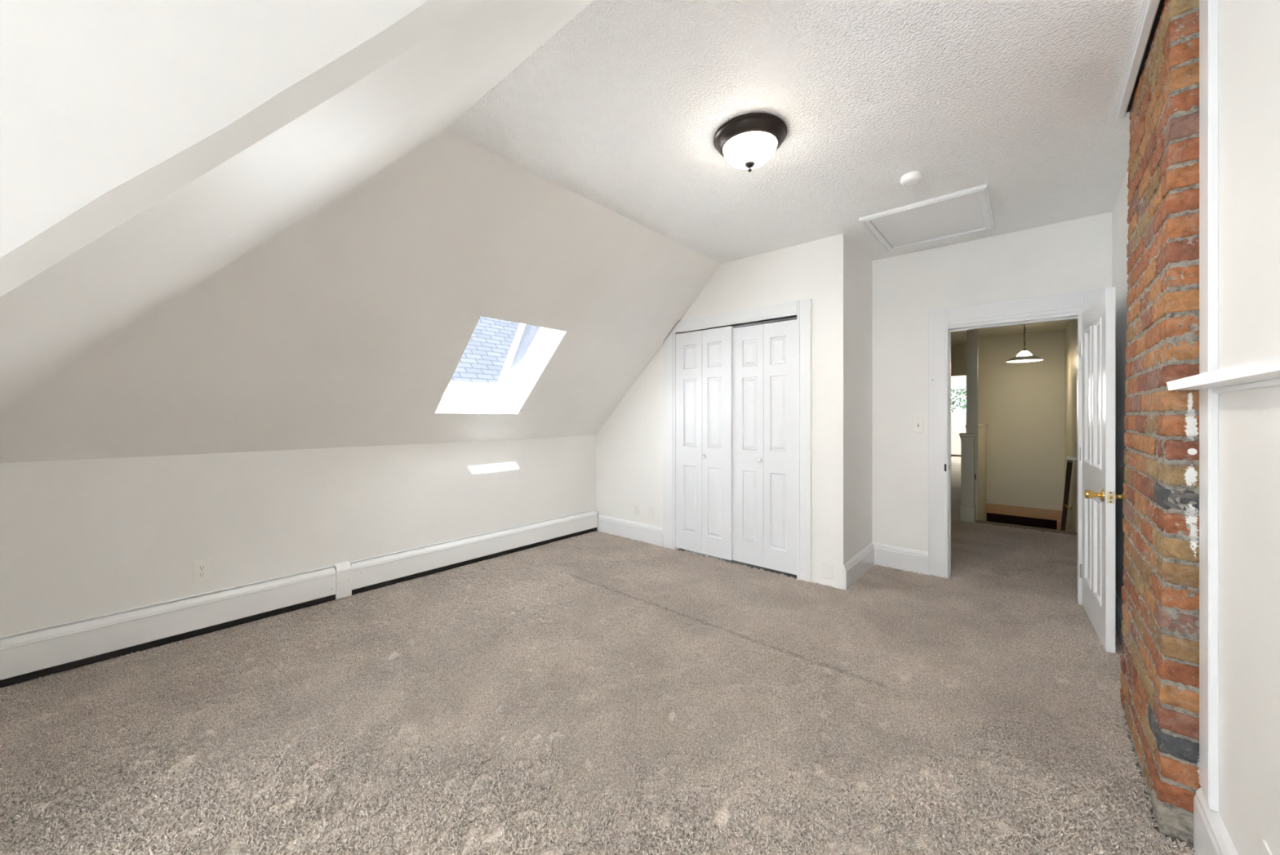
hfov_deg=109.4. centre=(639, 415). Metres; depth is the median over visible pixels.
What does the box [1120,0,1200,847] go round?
chimney
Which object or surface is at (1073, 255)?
wall
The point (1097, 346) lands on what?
door
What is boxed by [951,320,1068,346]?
ceiling
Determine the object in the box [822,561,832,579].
wall plate
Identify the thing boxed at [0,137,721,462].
ceiling
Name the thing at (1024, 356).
pendant lamp
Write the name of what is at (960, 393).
tree
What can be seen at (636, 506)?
power outlet
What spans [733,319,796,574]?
door
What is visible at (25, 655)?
baseboard heater
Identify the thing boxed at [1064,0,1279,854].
wall
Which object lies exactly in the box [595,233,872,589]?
wall
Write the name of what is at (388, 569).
baseboard heater
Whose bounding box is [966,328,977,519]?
trim
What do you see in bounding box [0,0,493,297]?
ceiling
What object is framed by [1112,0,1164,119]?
trim
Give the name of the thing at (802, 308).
trim
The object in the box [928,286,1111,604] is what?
trim
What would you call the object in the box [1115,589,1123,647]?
baseboard
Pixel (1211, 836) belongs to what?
baseboard
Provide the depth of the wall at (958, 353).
8.63 m
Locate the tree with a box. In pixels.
[951,388,966,411]
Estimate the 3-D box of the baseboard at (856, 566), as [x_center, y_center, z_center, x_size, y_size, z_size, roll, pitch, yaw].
[1.735,1.177,3.569,0.020,0.186,0.779,0,0,41]
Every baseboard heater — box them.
[0,564,336,687]
[350,509,597,595]
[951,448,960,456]
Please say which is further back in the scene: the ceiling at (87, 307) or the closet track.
the closet track
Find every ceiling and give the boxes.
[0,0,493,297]
[0,0,593,426]
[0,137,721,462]
[450,0,1143,263]
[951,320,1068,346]
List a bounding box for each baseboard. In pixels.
[598,514,662,546]
[843,542,874,589]
[872,542,928,574]
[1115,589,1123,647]
[1193,786,1238,854]
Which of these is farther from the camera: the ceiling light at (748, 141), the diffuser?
the diffuser
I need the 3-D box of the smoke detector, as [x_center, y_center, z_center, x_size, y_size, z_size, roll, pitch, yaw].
[1.496,-1.296,2.496,0.107,0.040,0.107,0,0,41]
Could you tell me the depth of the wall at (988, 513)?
9.34 m
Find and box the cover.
[333,560,351,599]
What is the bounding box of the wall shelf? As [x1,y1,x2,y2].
[1166,354,1279,392]
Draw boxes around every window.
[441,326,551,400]
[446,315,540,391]
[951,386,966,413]
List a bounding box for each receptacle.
[198,564,204,570]
[198,571,204,577]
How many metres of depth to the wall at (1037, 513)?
7.43 m
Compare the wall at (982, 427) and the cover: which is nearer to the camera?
the cover
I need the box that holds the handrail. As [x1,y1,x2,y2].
[1060,455,1076,530]
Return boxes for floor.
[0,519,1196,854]
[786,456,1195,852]
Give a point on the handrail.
(1069, 459)
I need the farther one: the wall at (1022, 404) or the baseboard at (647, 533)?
the wall at (1022, 404)
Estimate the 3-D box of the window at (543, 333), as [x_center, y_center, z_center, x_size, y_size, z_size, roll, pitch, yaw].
[-1.163,-0.477,3.554,0.762,0.743,0.763,0,0,41]
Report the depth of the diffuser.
6.50 m
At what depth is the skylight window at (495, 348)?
8.74 m
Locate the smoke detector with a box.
[900,171,923,186]
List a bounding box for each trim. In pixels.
[662,298,811,582]
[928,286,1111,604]
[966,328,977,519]
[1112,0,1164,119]
[1199,0,1218,811]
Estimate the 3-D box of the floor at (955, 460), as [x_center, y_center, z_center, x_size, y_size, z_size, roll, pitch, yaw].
[3.241,1.330,6.194,4.243,0.120,20.400,0,0,41]
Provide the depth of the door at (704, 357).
4.03 m
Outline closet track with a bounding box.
[702,316,796,330]
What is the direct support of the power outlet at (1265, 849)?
attached to the wall at (1249, 30)
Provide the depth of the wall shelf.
0.96 m
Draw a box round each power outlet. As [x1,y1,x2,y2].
[192,558,210,583]
[634,503,639,515]
[1261,838,1273,854]
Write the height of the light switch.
0.116 m
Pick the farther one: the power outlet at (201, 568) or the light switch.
the light switch
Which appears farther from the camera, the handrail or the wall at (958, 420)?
the wall at (958, 420)
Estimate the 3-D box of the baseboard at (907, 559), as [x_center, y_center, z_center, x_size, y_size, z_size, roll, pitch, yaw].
[2.132,1.177,3.727,0.412,0.186,0.020,0,0,41]
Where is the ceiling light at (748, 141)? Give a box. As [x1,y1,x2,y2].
[713,112,786,172]
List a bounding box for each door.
[675,325,733,559]
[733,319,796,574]
[1080,286,1124,653]
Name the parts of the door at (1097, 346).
knob, latch plate, knob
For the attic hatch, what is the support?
attached to the ceiling at (623, 108)
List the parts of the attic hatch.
panel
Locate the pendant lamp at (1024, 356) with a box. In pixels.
[1005,324,1043,362]
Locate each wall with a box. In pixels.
[0,435,595,636]
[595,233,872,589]
[872,212,1111,604]
[951,344,966,376]
[951,375,966,448]
[964,422,988,520]
[977,330,1064,510]
[986,502,1062,529]
[986,512,990,521]
[990,512,1057,529]
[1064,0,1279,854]
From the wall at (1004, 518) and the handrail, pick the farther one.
the wall at (1004, 518)
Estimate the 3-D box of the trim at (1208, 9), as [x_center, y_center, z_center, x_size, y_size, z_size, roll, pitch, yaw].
[1.595,-0.121,1.273,0.019,2.390,0.117,0,0,41]
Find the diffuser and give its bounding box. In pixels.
[1006,359,1043,362]
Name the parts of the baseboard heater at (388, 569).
plate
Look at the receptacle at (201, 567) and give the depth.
2.62 m
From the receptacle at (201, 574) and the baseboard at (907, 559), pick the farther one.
the baseboard at (907, 559)
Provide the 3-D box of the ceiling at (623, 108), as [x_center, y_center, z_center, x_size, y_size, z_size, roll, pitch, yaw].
[-0.292,-1.391,0.865,2.529,0.150,7.521,0,0,41]
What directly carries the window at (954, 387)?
in the wall at (958, 420)
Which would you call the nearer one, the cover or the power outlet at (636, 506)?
the cover
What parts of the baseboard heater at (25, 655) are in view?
plate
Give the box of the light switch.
[912,417,923,432]
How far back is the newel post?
5.37 m
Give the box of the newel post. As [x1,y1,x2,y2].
[959,432,977,522]
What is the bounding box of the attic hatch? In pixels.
[858,183,995,252]
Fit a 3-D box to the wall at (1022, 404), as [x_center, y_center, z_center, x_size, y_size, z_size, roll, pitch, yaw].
[6.508,0.080,7.858,1.222,2.860,0.800,0,0,41]
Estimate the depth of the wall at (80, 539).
2.76 m
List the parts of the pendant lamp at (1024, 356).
lamp shade, chain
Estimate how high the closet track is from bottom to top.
0.016 m

